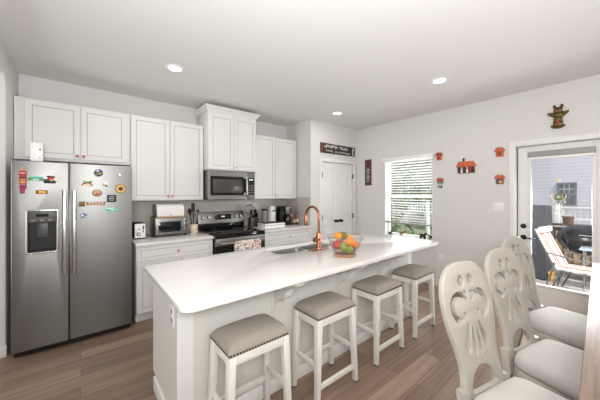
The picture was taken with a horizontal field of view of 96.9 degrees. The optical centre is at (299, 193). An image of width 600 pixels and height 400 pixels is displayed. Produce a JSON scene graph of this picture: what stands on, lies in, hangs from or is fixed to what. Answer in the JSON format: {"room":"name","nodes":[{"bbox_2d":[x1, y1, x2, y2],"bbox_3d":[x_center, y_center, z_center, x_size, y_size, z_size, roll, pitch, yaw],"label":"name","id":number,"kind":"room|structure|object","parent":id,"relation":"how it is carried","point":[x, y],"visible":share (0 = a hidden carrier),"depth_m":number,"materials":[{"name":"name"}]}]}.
{"room":"kitchen","nodes":[
{"label":"kitchen","id":0,"kind":"room"},
{"bbox_2d":[0,39,18,351],"bbox_3d":[-0.467,0.080,-0.346,0.120,2.760,8.260,0,0,-39],"label":"wall","id":1,"kind":"structure","parent":0,"point":[9,76],"depth_m":2.41,"materials":[{"name":"paint"}]},
{"bbox_2d":[0,345,6,357],"bbox_3d":[-2.683,1.407,2.342,0.136,0.105,0.014,0,0,-39],"label":"baseboard","id":2,"kind":"structure","parent":1,"relation":"attached to","point":[3,349],"depth_m":2.37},
{"bbox_2d":[19,74,286,164],"bbox_3d":[-1.189,0.080,4.487,5.150,2.760,0.120,0,0,-39],"label":"wall","id":3,"kind":"structure","parent":0,"point":[29,86],"depth_m":3.40,"materials":[{"name":"paint"}]},
{"bbox_2d":[14,96,129,165],"bbox_3d":[-2.551,-0.665,3.059,0.984,0.630,0.350,0,0,-39],"label":"upper cabinet","id":4,"kind":"object","parent":3,"relation":"attached to","point":[68,133],"visible":0.91,"depth_m":2.91,"materials":[{"name":"white wood"}]},
{"bbox_2d":[130,114,202,200],"bbox_3d":[-1.821,-0.445,3.655,0.895,1.070,0.342,0,0,-39],"label":"upper cabinet","id":5,"kind":"object","parent":3,"relation":"attached to","point":[166,156],"visible":0.97,"depth_m":3.51,"materials":[{"name":"white wood"}]},
{"bbox_2d":[132,199,286,233],"bbox_3d":[-1.272,0.307,4.336,2.630,0.495,0.008,0,0,-39],"label":"backsplash","id":6,"kind":"structure","parent":3,"relation":"attached to","point":[142,211],"depth_m":4.19,"materials":[{"name":"tile"}]},
{"bbox_2d":[193,103,259,171],"bbox_3d":[-1.124,-0.790,4.117,0.860,0.900,0.530,0,0,-39],"label":"upper cabinet","id":7,"kind":"object","parent":3,"relation":"attached to","point":[229,135],"visible":0.96,"depth_m":3.89,"materials":[{"name":"wood"}]},
{"bbox_2d":[203,170,254,199],"bbox_3d":[-1.130,-0.124,4.124,0.748,0.425,0.493,0,0,-39],"label":"microwave","id":8,"kind":"object","parent":7,"relation":"attached to","point":[217,184],"visible":0.99,"depth_m":3.92,"materials":[{"name":"metal"}]},
{"bbox_2d":[255,135,295,198],"bbox_3d":[-0.516,-0.445,4.730,0.952,1.070,0.342,0,0,-39],"label":"upper cabinet","id":9,"kind":"object","parent":3,"relation":"attached to","point":[275,174],"visible":0.8,"depth_m":4.63,"materials":[{"name":"wood"}]},
{"bbox_2d":[0,282,531,399],"bbox_3d":[0.679,1.520,0.599,7.210,0.120,8.500,0,0,-39],"label":"floor","id":10,"kind":"structure","parent":0,"point":[118,364],"depth_m":2.21,"materials":[{"name":"brown wood"}]},
{"bbox_2d":[11,160,131,357],"bbox_3d":[-2.378,0.583,2.853,0.893,1.755,0.832,0,0,-39],"label":"refrigerator","id":11,"kind":"object","parent":10,"relation":"on","point":[71,274],"visible":1,"depth_m":2.52,"materials":[{"name":"metal"}]},
{"bbox_2d":[18,166,27,192],"bbox_3d":[-2.436,-0.122,2.337,0.062,0.241,0.013,0,0,-39],"label":"magnet","id":12,"kind":"object","parent":11,"relation":"attached to","point":[22,173],"visible":1,"depth_m":2.34},
{"bbox_2d":[27,176,43,180],"bbox_3d":[-2.375,-0.135,2.390,0.110,0.044,0.009,0,0,-39],"label":"magnet","id":13,"kind":"object","parent":11,"relation":"attached to","point":[31,178],"visible":1,"depth_m":2.39,"materials":[{"name":"green plastic"}]},
{"bbox_2d":[30,142,43,160],"bbox_3d":[-2.448,-0.383,2.478,0.085,0.175,0.082,0,0,-39],"label":"box","id":14,"kind":"object","parent":11,"relation":"on","point":[36,149],"visible":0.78,"depth_m":2.45,"materials":[{"name":"plastic"}]},
{"bbox_2d":[36,190,47,193],"bbox_3d":[-2.345,-0.015,2.416,0.078,0.034,0.008,0,0,-39],"label":"magnet","id":15,"kind":"object","parent":11,"relation":"attached to","point":[37,191],"visible":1,"depth_m":2.42},
{"bbox_2d":[44,176,58,183],"bbox_3d":[-2.293,-0.130,2.455,0.106,0.071,0.012,0,0,-39],"label":"magnet","id":16,"kind":"object","parent":11,"relation":"attached to","point":[49,179],"visible":1,"depth_m":2.45},
{"bbox_2d":[78,201,84,206],"bbox_3d":[-2.128,0.101,2.593,0.048,0.050,0.010,0,0,-39],"label":"magnet","id":17,"kind":"object","parent":11,"relation":"attached to","point":[80,203],"visible":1,"depth_m":2.59},
{"bbox_2d":[81,180,92,186],"bbox_3d":[-2.095,-0.099,2.619,0.092,0.066,0.016,0,0,-39],"label":"magnet","id":18,"kind":"object","parent":11,"relation":"attached to","point":[86,184],"visible":1,"depth_m":2.62,"materials":[{"name":"multicoloured plastic"}]},
{"bbox_2d":[86,202,104,204],"bbox_3d":[-2.045,0.097,2.663,0.150,0.036,0.007,0,0,-39],"label":"magnet","id":19,"kind":"object","parent":11,"relation":"attached to","point":[87,203],"visible":1,"depth_m":2.66},
{"bbox_2d":[92,189,101,196],"bbox_3d":[-2.036,-0.007,2.668,0.083,0.072,0.011,0,0,-39],"label":"magnet","id":20,"kind":"object","parent":11,"relation":"attached to","point":[96,192],"visible":1,"depth_m":2.67},
{"bbox_2d":[94,169,102,176],"bbox_3d":[-2.027,-0.209,2.676,0.074,0.074,0.009,0,0,-39],"label":"magnet","id":21,"kind":"object","parent":11,"relation":"attached to","point":[98,172],"visible":1,"depth_m":2.67,"materials":[{"name":"multicoloured plastic"}]},
{"bbox_2d":[69,163,131,338],"bbox_3d":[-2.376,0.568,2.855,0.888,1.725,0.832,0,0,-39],"label":"door","id":22,"kind":"structure","parent":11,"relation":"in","point":[100,243],"depth_m":2.69,"materials":[{"name":"metal"}]},
{"bbox_2d":[107,195,115,201],"bbox_3d":[-1.944,0.049,2.747,0.080,0.074,0.007,0,0,-39],"label":"magnet","id":23,"kind":"object","parent":11,"relation":"attached to","point":[110,198],"visible":1,"depth_m":2.74},
{"bbox_2d":[105,207,119,211],"bbox_3d":[-1.938,0.166,2.752,0.122,0.048,0.006,0,0,-39],"label":"magnet","id":24,"kind":"object","parent":11,"relation":"attached to","point":[110,209],"visible":1,"depth_m":2.75},
{"bbox_2d":[115,184,125,192],"bbox_3d":[-1.883,-0.052,2.795,0.098,0.098,0.010,0,0,-39],"label":"magnet","id":25,"kind":"object","parent":11,"relation":"attached to","point":[120,188],"visible":1,"depth_m":2.79},
{"bbox_2d":[132,239,212,321],"bbox_3d":[-1.700,1.024,3.495,0.870,0.872,0.760,0,0,-39],"label":"base cabinet","id":26,"kind":"object","parent":10,"relation":"on","point":[142,284],"visible":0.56,"depth_m":3.06,"materials":[{"name":"white wood"}]},
{"bbox_2d":[132,231,213,246],"bbox_3d":[-1.703,0.571,3.489,0.884,0.032,0.751,0,0,-39],"label":"countertop","id":27,"kind":"structure","parent":26,"relation":"on","point":[149,239],"depth_m":3.30,"materials":[{"name":"stone"}]},
{"bbox_2d":[132,222,145,238],"bbox_3d":[-2.019,0.458,3.330,0.128,0.195,0.252,0,0,-39],"label":"toaster","id":28,"kind":"object","parent":27,"relation":"on","point":[138,228],"visible":0.99,"depth_m":3.25,"materials":[{"name":"white plastic"}]},
{"bbox_2d":[150,216,188,236],"bbox_3d":[-1.752,0.432,3.585,0.415,0.245,0.358,0,0,-39],"label":"toaster oven","id":29,"kind":"object","parent":27,"relation":"on","point":[164,225],"visible":0.98,"depth_m":3.47,"materials":[{"name":"metal"}]},
{"bbox_2d":[153,203,184,217],"bbox_3d":[-1.784,0.225,3.620,0.346,0.170,0.263,0,0,-39],"label":"bread box","id":30,"kind":"object","parent":29,"relation":"on","point":[177,209],"visible":0.99,"depth_m":3.53,"materials":[{"name":"metal"}]},
{"bbox_2d":[189,224,197,232],"bbox_3d":[-1.506,0.494,3.773,0.124,0.122,0.125,0,0,-39],"label":"utensil crock","id":31,"kind":"object","parent":27,"relation":"on","point":[193,228],"visible":0.99,"depth_m":3.73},
{"bbox_2d":[191,203,194,224],"bbox_3d":[-1.520,0.336,3.788,0.050,0.402,0.035,0,0,-39],"label":"utensil","id":32,"kind":"object","parent":31,"relation":"in","point":[192,204],"visible":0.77,"depth_m":3.79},
{"bbox_2d":[196,210,264,254],"bbox_3d":[-1.035,0.873,3.981,0.763,1.175,0.835,0,0,-39],"label":"range","id":33,"kind":"object","parent":10,"relation":"on","point":[227,227],"visible":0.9,"depth_m":3.98,"materials":[{"name":"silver metal"}]},
{"bbox_2d":[198,226,264,236],"bbox_3d":[-1.029,0.553,3.973,0.763,0.022,0.678,0,0,-39],"label":"cooktop","id":34,"kind":"object","parent":33,"relation":"in","point":[216,231],"depth_m":3.89,"materials":[{"name":"glass"}]},
{"bbox_2d":[234,238,260,250],"bbox_3d":[-0.724,0.815,3.710,0.401,0.346,0.043,0,0,-39],"label":"dish towel","id":35,"kind":"object","parent":33,"relation":"hanging from","point":[252,243],"visible":0.45,"depth_m":3.69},
{"bbox_2d":[207,314,291,399],"bbox_3d":[-0.306,1.129,1.629,0.439,0.662,0.291,0,0,-39],"label":"counter stool","id":36,"kind":"object","parent":10,"relation":"on","point":[238,342],"visible":1,"depth_m":1.58,"materials":[{"name":"wood"}]},
{"bbox_2d":[153,246,410,399],"bbox_3d":[0.191,1.018,2.544,2.698,0.883,0.954,0,0,-39],"label":"kitchen island","id":37,"kind":"object","parent":10,"relation":"on","point":[181,341],"visible":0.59,"depth_m":1.88,"materials":[{"name":"paint"}]},
{"bbox_2d":[170,304,173,327],"bbox_3d":[-0.775,0.740,1.613,0.006,0.120,0.075,0,0,-39],"label":"outlet plate","id":38,"kind":"object","parent":37,"relation":"attached to","point":[171,306],"depth_m":1.61,"materials":[{"name":"white plastic"}]},
{"bbox_2d":[144,232,437,312],"bbox_3d":[0.194,0.560,2.525,2.780,0.030,1.020,0,0,-39],"label":"island countertop","id":39,"kind":"structure","parent":37,"relation":"on","point":[195,284],"depth_m":1.94,"materials":[{"name":"stone"}]},
{"bbox_2d":[271,244,329,253],"bbox_3d":[0.025,0.661,2.722,0.772,0.171,0.292,0,0,-39],"label":"sink","id":40,"kind":"object","parent":39,"relation":"in","point":[308,247],"visible":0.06,"depth_m":2.82,"materials":[{"name":"metal"}]},
{"bbox_2d":[271,248,306,253],"bbox_3d":[-0.104,0.661,2.615,0.436,0.171,0.292,0,0,-39],"label":"basin","id":41,"kind":"object","parent":40,"relation":"in","point":[291,250],"depth_m":2.78,"materials":[{"name":"metal"}]},
{"bbox_2d":[301,244,329,249],"bbox_3d":[0.201,0.661,2.867,0.316,0.171,0.292,0,0,-39],"label":"basin","id":42,"kind":"object","parent":40,"relation":"in","point":[308,247],"depth_m":2.99,"materials":[{"name":"metal"}]},
{"bbox_2d":[304,205,327,251],"bbox_3d":[0.133,0.331,2.612,0.260,0.428,0.225,0,0,21],"label":"faucet","id":43,"kind":"object","parent":39,"relation":"on","point":[317,239],"visible":1,"depth_m":2.58,"materials":[{"name":"orange metal"}]},
{"bbox_2d":[327,233,363,257],"bbox_3d":[0.398,0.458,2.349,0.321,0.174,0.321,0,0,-39],"label":"fruit bowl","id":44,"kind":"object","parent":39,"relation":"on","point":[337,253],"visible":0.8,"depth_m":2.28,"materials":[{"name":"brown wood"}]},
{"bbox_2d":[333,240,341,249],"bbox_3d":[0.327,0.445,2.326,0.084,0.085,0.084,0,0,-39],"label":"apple","id":45,"kind":"object","parent":44,"relation":"in","point":[340,242],"visible":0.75,"depth_m":2.30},
{"bbox_2d":[340,242,346,251],"bbox_3d":[0.375,0.458,2.287,0.070,0.080,0.070,0,0,-39],"label":"pear","id":46,"kind":"object","parent":44,"relation":"in","point":[344,243],"visible":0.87,"depth_m":2.26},
{"bbox_2d":[340,232,347,239],"bbox_3d":[0.391,0.383,2.414,0.100,0.076,0.076,0,0,-39],"label":"mango","id":47,"kind":"object","parent":44,"relation":"in","point":[344,234],"visible":0.75,"depth_m":2.38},
{"bbox_2d":[345,238,354,245],"bbox_3d":[0.435,0.421,2.320,0.082,0.078,0.082,0,0,-39],"label":"orange","id":48,"kind":"object","parent":44,"relation":"in","point":[348,240],"visible":0.77,"depth_m":2.29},
{"bbox_2d":[265,228,310,246],"bbox_3d":[-0.396,1.024,4.569,0.958,0.872,0.760,0,0,-39],"label":"base cabinet","id":49,"kind":"object","parent":10,"relation":"on","point":[298,235],"visible":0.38,"depth_m":4.28,"materials":[{"name":"wood"}]},
{"bbox_2d":[246,224,311,232],"bbox_3d":[-0.394,0.571,4.567,0.964,0.032,0.751,0,0,-39],"label":"countertop","id":50,"kind":"structure","parent":49,"relation":"on","point":[295,226],"depth_m":4.36,"materials":[{"name":"stone"}]},
{"bbox_2d":[248,218,254,226],"bbox_3d":[-0.809,0.479,4.451,0.114,0.152,0.114,0,0,-39],"label":"utensil crock","id":51,"kind":"object","parent":50,"relation":"on","point":[251,221],"visible":0.92,"depth_m":4.40,"materials":[{"name":"metal"}]},
{"bbox_2d":[245,204,253,216],"bbox_3d":[-0.858,0.355,4.473,0.170,0.360,0.048,0,0,-39],"label":"strainer","id":52,"kind":"object","parent":51,"relation":"in","point":[248,207],"visible":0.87,"depth_m":4.46,"materials":[{"name":"metal"}]},
{"bbox_2d":[245,205,252,213],"bbox_3d":[-0.860,0.260,4.475,0.158,0.158,0.042,0,0,-39],"label":"bowl","id":53,"kind":"object","parent":52,"relation":"on","point":[249,207],"depth_m":4.45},
{"bbox_2d":[252,212,258,226],"bbox_3d":[-0.766,0.422,4.571,0.080,0.266,0.149,0,0,-39],"label":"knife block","id":54,"kind":"object","parent":50,"relation":"on","point":[256,217],"visible":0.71,"depth_m":4.54,"materials":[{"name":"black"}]},
{"bbox_2d":[262,208,266,221],"bbox_3d":[-0.626,0.409,4.692,0.098,0.292,0.098,0,0,-39],"label":"canister","id":55,"kind":"object","parent":50,"relation":"on","point":[264,211],"visible":0.76,"depth_m":4.65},
{"bbox_2d":[258,224,284,228],"bbox_3d":[-0.475,0.531,4.431,0.390,0.047,0.245,0,0,-39],"label":"tray","id":56,"kind":"object","parent":50,"relation":"on","point":[279,225],"visible":0.73,"depth_m":4.32,"materials":[{"name":"white plastic"}]},
{"bbox_2d":[258,221,284,225],"bbox_3d":[-0.475,0.491,4.431,0.390,0.033,0.245,0,0,-39],"label":"tray","id":57,"kind":"object","parent":56,"relation":"on","point":[270,222],"visible":1,"depth_m":4.38,"materials":[{"name":"white plastic"}]},
{"bbox_2d":[268,205,276,221],"bbox_3d":[-0.490,0.382,4.749,0.158,0.346,0.145,0,0,-39],"label":"canister","id":58,"kind":"object","parent":50,"relation":"on","point":[272,211],"visible":0.73,"depth_m":4.69,"materials":[{"name":"metal"}]},
{"bbox_2d":[277,206,293,224],"bbox_3d":[-0.251,0.388,4.779,0.240,0.335,0.283,0,0,-39],"label":"coffee maker","id":59,"kind":"object","parent":50,"relation":"on","point":[283,212],"visible":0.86,"depth_m":4.73,"materials":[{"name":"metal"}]},
{"bbox_2d":[291,291,357,399],"bbox_3d":[0.192,1.129,2.043,0.439,0.662,0.291,0,0,-39],"label":"counter stool","id":60,"kind":"object","parent":10,"relation":"on","point":[320,310],"visible":1,"depth_m":1.99,"materials":[{"name":"paint"}]},
{"bbox_2d":[352,275,403,366],"bbox_3d":[0.724,1.129,2.487,0.439,0.662,0.291,0,0,-39],"label":"counter stool","id":61,"kind":"object","parent":10,"relation":"on","point":[376,288],"visible":0.98,"depth_m":2.40,"materials":[{"name":"paint"}]},
{"bbox_2d":[390,264,434,338],"bbox_3d":[1.233,1.129,2.907,0.439,0.662,0.291,0,0,-39],"label":"counter stool","id":62,"kind":"object","parent":10,"relation":"on","point":[413,274],"visible":0.99,"depth_m":2.84,"materials":[{"name":"paint"}]},
{"bbox_2d":[439,261,567,399],"bbox_3d":[1.061,0.925,1.258,0.492,1.070,0.661,0,0,-25],"label":"dining chair","id":63,"kind":"object","parent":10,"relation":"on","point":[471,350],"visible":1,"depth_m":1.44,"materials":[{"name":"paint"}]},
{"bbox_2d":[474,377,567,399],"bbox_3d":[1.100,1.020,1.174,0.490,0.119,0.473,0,0,-25],"label":"seat cushion","id":64,"kind":"object","parent":63,"relation":"on","point":[514,388],"depth_m":1.29,"materials":[{"name":"fabric"}]},
{"bbox_2d":[484,248,582,399],"bbox_3d":[1.566,0.925,1.629,0.492,1.070,0.661,0,0,-25],"label":"dining chair","id":65,"kind":"object","parent":10,"relation":"on","point":[555,366],"visible":0.95,"depth_m":1.73,"materials":[{"name":"paint"}]},
{"bbox_2d":[514,339,582,399],"bbox_3d":[1.605,1.020,1.545,0.490,0.119,0.473,0,0,-25],"label":"seat cushion","id":66,"kind":"object","parent":65,"relation":"on","point":[556,366],"depth_m":1.54,"materials":[{"name":"fabric"}]},
{"bbox_2d":[501,236,586,364],"bbox_3d":[2.071,0.925,2.151,0.492,1.070,0.661,0,0,-23],"label":"dining chair","id":67,"kind":"object","parent":10,"relation":"on","point":[567,327],"visible":0.53,"depth_m":2.12,"materials":[{"name":"paint"}]},
{"bbox_2d":[529,306,586,349],"bbox_3d":[2.108,1.020,2.065,0.490,0.119,0.473,0,0,-23],"label":"seat cushion","id":68,"kind":"object","parent":67,"relation":"on","point":[567,327],"depth_m":2.02,"materials":[{"name":"fabric"}]},
{"bbox_2d":[578,263,599,399],"bbox_3d":[2.184,1.080,1.281,3.100,0.760,1.080,0,0,-42],"label":"dining table","id":69,"kind":"object","parent":10,"relation":"on","point":[590,372],"visible":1,"depth_m":1.21,"materials":[{"name":"brown wood"}]},
{"bbox_2d":[287,120,306,196],"bbox_3d":[-0.030,0.080,4.976,0.100,2.760,0.600,0,0,-39],"label":"wall","id":70,"kind":"structure","parent":0,"point":[297,132],"depth_m":4.85,"materials":[{"name":"paint"}]},
{"bbox_2d":[287,197,309,224],"bbox_3d":[-0.044,0.307,4.907,0.008,0.495,0.672,0,0,-39],"label":"backsplash","id":71,"kind":"structure","parent":70,"relation":"attached to","point":[300,204],"depth_m":4.84,"materials":[{"name":"tile"}]},
{"bbox_2d":[0,0,599,129],"bbox_3d":[0.679,-1.360,0.599,7.210,0.120,8.500,0,0,-39],"label":"ceiling","id":72,"kind":"structure","parent":0,"point":[286,63],"depth_m":2.38,"materials":[{"name":"paint"}]},
{"bbox_2d":[164,64,184,72],"bbox_3d":[-1.297,-1.296,2.754,0.190,0.009,0.190,0,0,-39],"label":"recessed light","id":73,"kind":"object","parent":72,"relation":"in","point":[176,68],"visible":1,"depth_m":2.75,"materials":[{"name":"white plastic"}]},
{"bbox_2d":[168,66,180,70],"bbox_3d":[-1.297,-1.297,2.754,0.125,0.002,0.125,0,0,-39],"label":"diffuser","id":74,"kind":"object","parent":73,"relation":"attached to","point":[171,68],"depth_m":2.75,"materials":[{"name":"white"}]},
{"bbox_2d":[430,77,448,83],"bbox_3d":[1.603,-1.296,3.056,0.190,0.009,0.190,0,0,-39],"label":"recessed light","id":75,"kind":"object","parent":72,"relation":"in","point":[439,80],"visible":1,"depth_m":3.05,"materials":[{"name":"white plastic"}]},
{"bbox_2d":[434,79,444,82],"bbox_3d":[1.603,-1.297,3.056,0.125,0.002,0.125,0,0,-39],"label":"diffuser","id":76,"kind":"object","parent":75,"relation":"attached to","point":[435,80],"depth_m":3.06,"materials":[{"name":"white"}]},
{"bbox_2d":[307,119,356,239],"bbox_3d":[0.644,0.080,5.077,1.270,2.760,0.100,0,0,-39],"label":"wall","id":77,"kind":"structure","parent":0,"point":[317,131],"depth_m":4.75,"materials":[{"name":"paint"}]},
{"bbox_2d":[322,162,338,237],"bbox_3d":[0.558,0.435,4.933,0.438,2.029,0.111,0,0,-39],"label":"door","id":78,"kind":"structure","parent":77,"relation":"in","point":[329,170],"depth_m":4.96,"materials":[{"name":"white wood"}]},
{"bbox_2d":[319,157,354,238],"bbox_3d":[0.730,0.405,5.072,1.003,2.110,0.018,0,0,-39],"label":"trim","id":79,"kind":"structure","parent":77,"relation":"attached to","point":[320,158],"depth_m":4.86,"materials":[{"name":"wood"}]},
{"bbox_2d":[320,142,354,156],"bbox_3d":[0.738,-0.835,5.073,0.960,0.182,0.026,0,0,-39],"label":"wall sign","id":80,"kind":"object","parent":77,"relation":"attached to","point":[324,147],"visible":1,"depth_m":5.04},
{"bbox_2d":[337,163,353,232],"bbox_3d":[0.900,0.435,5.214,0.438,2.029,0.111,0,0,-39],"label":"door","id":81,"kind":"structure","parent":77,"relation":"in","point":[345,215],"depth_m":5.22,"materials":[{"name":"white wood"}]},
{"bbox_2d":[357,74,599,293],"bbox_3d":[3.404,0.080,2.843,0.150,2.760,8.260,0,0,-39],"label":"wall","id":82,"kind":"structure","parent":0,"point":[466,227],"depth_m":3.88,"materials":[{"name":"paint"}]},
{"bbox_2d":[365,159,371,185],"bbox_3d":[1.336,-0.414,5.218,0.022,0.505,0.147,0,0,-39],"label":"wall sign","id":83,"kind":"object","parent":82,"relation":"attached to","point":[368,163],"visible":1,"depth_m":5.21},
{"bbox_2d":[385,157,432,240],"bbox_3d":[1.899,0.070,4.647,0.180,1.420,0.920,0,0,-39],"label":"window","id":84,"kind":"structure","parent":82,"relation":"in","point":[387,224],"depth_m":4.95,"materials":[{"name":"white plastic"}]},
{"bbox_2d":[382,153,433,226],"bbox_3d":[1.853,-0.058,4.610,0.113,1.175,0.930,0,0,-39],"label":"window blind","id":85,"kind":"object","parent":84,"relation":"attached to","point":[424,157],"visible":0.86,"depth_m":4.59,"materials":[{"name":"white plastic"}]},
{"bbox_2d":[435,152,442,159],"bbox_3d":[2.184,-0.591,4.180,0.032,0.128,0.110,0,0,-39],"label":"plaque","id":86,"kind":"object","parent":82,"relation":"attached to","point":[438,155],"visible":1,"depth_m":4.17,"materials":[{"name":"ceramic"}]},
{"bbox_2d":[436,178,443,187],"bbox_3d":[2.194,-0.170,4.168,0.032,0.164,0.116,0,0,-39],"label":"plaque","id":87,"kind":"object","parent":82,"relation":"attached to","point":[439,180],"visible":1,"depth_m":4.16,"materials":[{"name":"ceramic"}]},
{"bbox_2d":[424,279,498,296],"bbox_3d":[1.956,1.407,4.471,0.014,0.105,2.505,0,0,-39],"label":"baseboard","id":88,"kind":"structure","parent":82,"relation":"attached to","point":[436,281],"depth_m":4.19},
{"bbox_2d":[456,158,475,173],"bbox_3d":[2.421,-0.410,3.883,0.042,0.220,0.260,0,0,-39],"label":"plaque","id":89,"kind":"object","parent":82,"relation":"attached to","point":[465,166],"visible":1,"depth_m":3.86,"materials":[{"name":"ceramic"}]},
{"bbox_2d":[493,203,503,210],"bbox_3d":[2.681,0.180,3.595,0.010,0.115,0.115,0,0,-39],"label":"light switch","id":90,"kind":"object","parent":82,"relation":"attached to","point":[496,206],"visible":1,"depth_m":3.59,"materials":[{"name":"white plastic"}]},
{"bbox_2d":[494,147,504,156],"bbox_3d":[2.682,-0.563,3.575,0.032,0.133,0.122,0,0,-39],"label":"plaque","id":91,"kind":"object","parent":82,"relation":"attached to","point":[499,151],"visible":1,"depth_m":3.56,"materials":[{"name":"ceramic"}]},
{"bbox_2d":[494,174,504,183],"bbox_3d":[2.682,-0.196,3.575,0.032,0.133,0.122,0,0,-39],"label":"plaque","id":92,"kind":"object","parent":82,"relation":"attached to","point":[499,178],"visible":1,"depth_m":3.56,"materials":[{"name":"wood"}]},
{"bbox_2d":[509,131,599,271],"bbox_3d":[3.118,0.391,3.177,0.167,2.138,0.966,0,0,-39],"label":"trim","id":93,"kind":"structure","parent":82,"relation":"attached to","point":[513,147],"depth_m":3.45,"materials":[{"name":"wood"}]},
{"bbox_2d":[517,139,599,315],"bbox_3d":[3.095,0.425,3.162,0.099,2.046,0.812,0,0,-39],"label":"door","id":94,"kind":"structure","parent":82,"relation":"in","point":[571,300],"depth_m":3.21,"materials":[{"name":"wood"}]},
{"bbox_2d":[551,178,565,217],"bbox_3d":[3.093,0.052,3.182,0.024,0.475,0.134,0,0,-39],"label":"wind chime","id":95,"kind":"object","parent":94,"relation":"hanging from","point":[558,197],"visible":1,"depth_m":3.18,"materials":[{"name":"metal"}]},
{"bbox_2d":[548,104,568,128],"bbox_3d":[3.042,-0.910,3.136,0.035,0.285,0.184,0,0,-39],"label":"wall decoration","id":96,"kind":"object","parent":82,"relation":"attached to","point":[558,114],"depth_m":3.12,"materials":[{"name":"brown metal"}]},
{"bbox_2d":[528,146,595,159],"bbox_3d":[3.072,-0.475,3.149,0.040,0.100,0.575,0,0,-39],"label":"door blind","id":97,"kind":"object","parent":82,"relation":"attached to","point":[580,151],"visible":1,"depth_m":3.12,"materials":[{"name":"white plastic"}]},
{"label":"outside","id":98,"kind":"structure","parent":0,"visible":0},
{"bbox_2d":[535,269,590,292],"bbox_3d":[5.077,1.560,3.242,2.940,0.100,4.950,0,0,-39],"label":"floor","id":99,"kind":"structure","parent":98,"point":[574,282],"depth_m":4.52,"materials":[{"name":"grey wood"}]},
{"bbox_2d":[532,205,552,279],"bbox_3d":[4.275,0.855,4.940,0.501,1.310,0.576,0,0,-39],"label":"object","id":100,"kind":"object","parent":99,"relation":"on","point":[541,214],"visible":0.3,"depth_m":4.66,"materials":[{"name":"grey"}]},
{"bbox_2d":[533,226,591,286],"bbox_3d":[4.304,1.020,3.713,0.524,0.979,1.504,0,0,-29],"label":"lounge chair","id":101,"kind":"object","parent":99,"relation":"on","point":[558,261],"visible":0.98,"depth_m":4.13,"materials":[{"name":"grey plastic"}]},
{"bbox_2d":[538,226,551,232],"bbox_3d":[3.970,0.575,4.305,0.420,0.090,0.060,0,0,-29],"label":"pillow","id":102,"kind":"object","parent":101,"relation":"on","point":[546,229],"depth_m":4.24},
{"bbox_2d":[552,223,591,266],"bbox_3d":[6.134,1.050,4.113,0.140,0.920,4.950,0,0,-39],"label":"deck railing","id":103,"kind":"object","parent":99,"relation":"on","point":[554,229],"visible":0.13,"depth_m":5.18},
{"bbox_2d":[561,216,574,223],"bbox_3d":[5.241,0.517,5.198,0.190,0.145,0.190,0,0,-39],"label":"planter","id":104,"kind":"object","parent":103,"relation":"on","point":[566,219],"visible":0.99,"depth_m":5.15,"materials":[{"name":"brown ceramic"}]},
{"bbox_2d":[556,225,591,278],"bbox_3d":[5.049,1.027,4.612,0.656,0.970,0.893,0,0,-39],"label":"barbecue grill","id":105,"kind":"object","parent":99,"relation":"on","point":[573,237],"visible":0.7,"depth_m":4.63,"materials":[{"name":"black metal"}]},
{"bbox_2d":[557,238,591,255],"bbox_3d":[5.073,0.947,4.631,0.592,0.265,0.888,0,0,-39],"label":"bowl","id":106,"kind":"object","parent":105,"relation":"on","point":[573,245],"depth_m":4.63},
{"bbox_2d":[579,246,591,289],"bbox_3d":[4.780,1.189,4.028,0.420,0.638,0.740,0,0,-39],"label":"patio table","id":107,"kind":"object","parent":99,"relation":"on","point":[585,249],"visible":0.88,"depth_m":4.17,"materials":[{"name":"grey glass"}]},
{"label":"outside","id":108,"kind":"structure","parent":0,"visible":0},
{"bbox_2d":[390,220,587,264],"bbox_3d":[16.632,2.560,30.541,55.490,0.200,54.000,0,0,-39],"label":"ground","id":109,"kind":"structure","parent":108,"point":[420,229],"depth_m":18.80,"materials":[{"name":"green plant"}]},
{"bbox_2d":[390,198,407,221],"bbox_3d":[4.844,1.236,14.863,2.234,2.458,2.212,0,0,-39],"label":"tree","id":110,"kind":"object","parent":109,"relation":"on","point":[397,205],"visible":0.25,"depth_m":14.58,"materials":[{"name":"green plant"}]},
{"bbox_2d":[390,219,415,234],"bbox_3d":[3.562,1.722,10.138,1.758,1.490,1.668,0,0,-39],"label":"bush","id":111,"kind":"object","parent":109,"relation":"on","point":[399,228],"visible":0.1,"depth_m":9.96,"materials":[{"name":"green plant"}]},
{"bbox_2d":[391,165,423,229],"bbox_3d":[6.337,0.257,17.550,3.744,4.414,3.644,0,0,-39],"label":"tree","id":112,"kind":"object","parent":109,"relation":"on","point":[401,186],"visible":0.28,"depth_m":17.10,"materials":[{"name":"green plant"}]},
{"bbox_2d":[397,229,420,234],"bbox_3d":[3.494,1.805,8.605,1.416,1.324,1.376,0,0,24],"label":"bush","id":113,"kind":"object","parent":109,"relation":"on","point":[415,231],"visible":0.03,"depth_m":8.69,"materials":[{"name":"green plant"}]},
{"bbox_2d":[390,159,431,223],"bbox_3d":[10.850,-1.290,27.722,9.000,7.500,12.000,0,0,-39],"label":"house","id":114,"kind":"structure","parent":109,"relation":"on","point":[410,207],"depth_m":22.59,"materials":[{"name":"white plastic"}]},
{"bbox_2d":[409,181,431,218],"bbox_3d":[6.891,0.839,13.666,2.547,3.252,2.652,0,0,-39],"label":"tree","id":115,"kind":"object","parent":109,"relation":"on","point":[430,191],"visible":0.16,"depth_m":13.55,"materials":[{"name":"green plant"}]},
{"bbox_2d":[390,202,591,236],"bbox_3d":[7.037,1.410,10.331,0.120,2.100,17.000,0,0,-39],"label":"railing","id":116,"kind":"object","parent":109,"relation":"on","point":[557,220],"visible":0.23,"depth_m":8.65,"materials":[{"name":"plastic"}]},
{"bbox_2d":[532,156,591,226],"bbox_3d":[17.349,-2.340,11.181,7.800,9.600,14.000,0,0,-39],"label":"house","id":117,"kind":"structure","parent":109,"relation":"on","point":[574,173],"depth_m":12.07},
{"bbox_2d":[556,231,589,264],"bbox_3d":[8.282,1.750,6.044,0.070,1.420,8.800,0,0,-39],"label":"fence","id":118,"kind":"object","parent":109,"relation":"on","point":[557,242],"visible":0.02,"depth_m":7.18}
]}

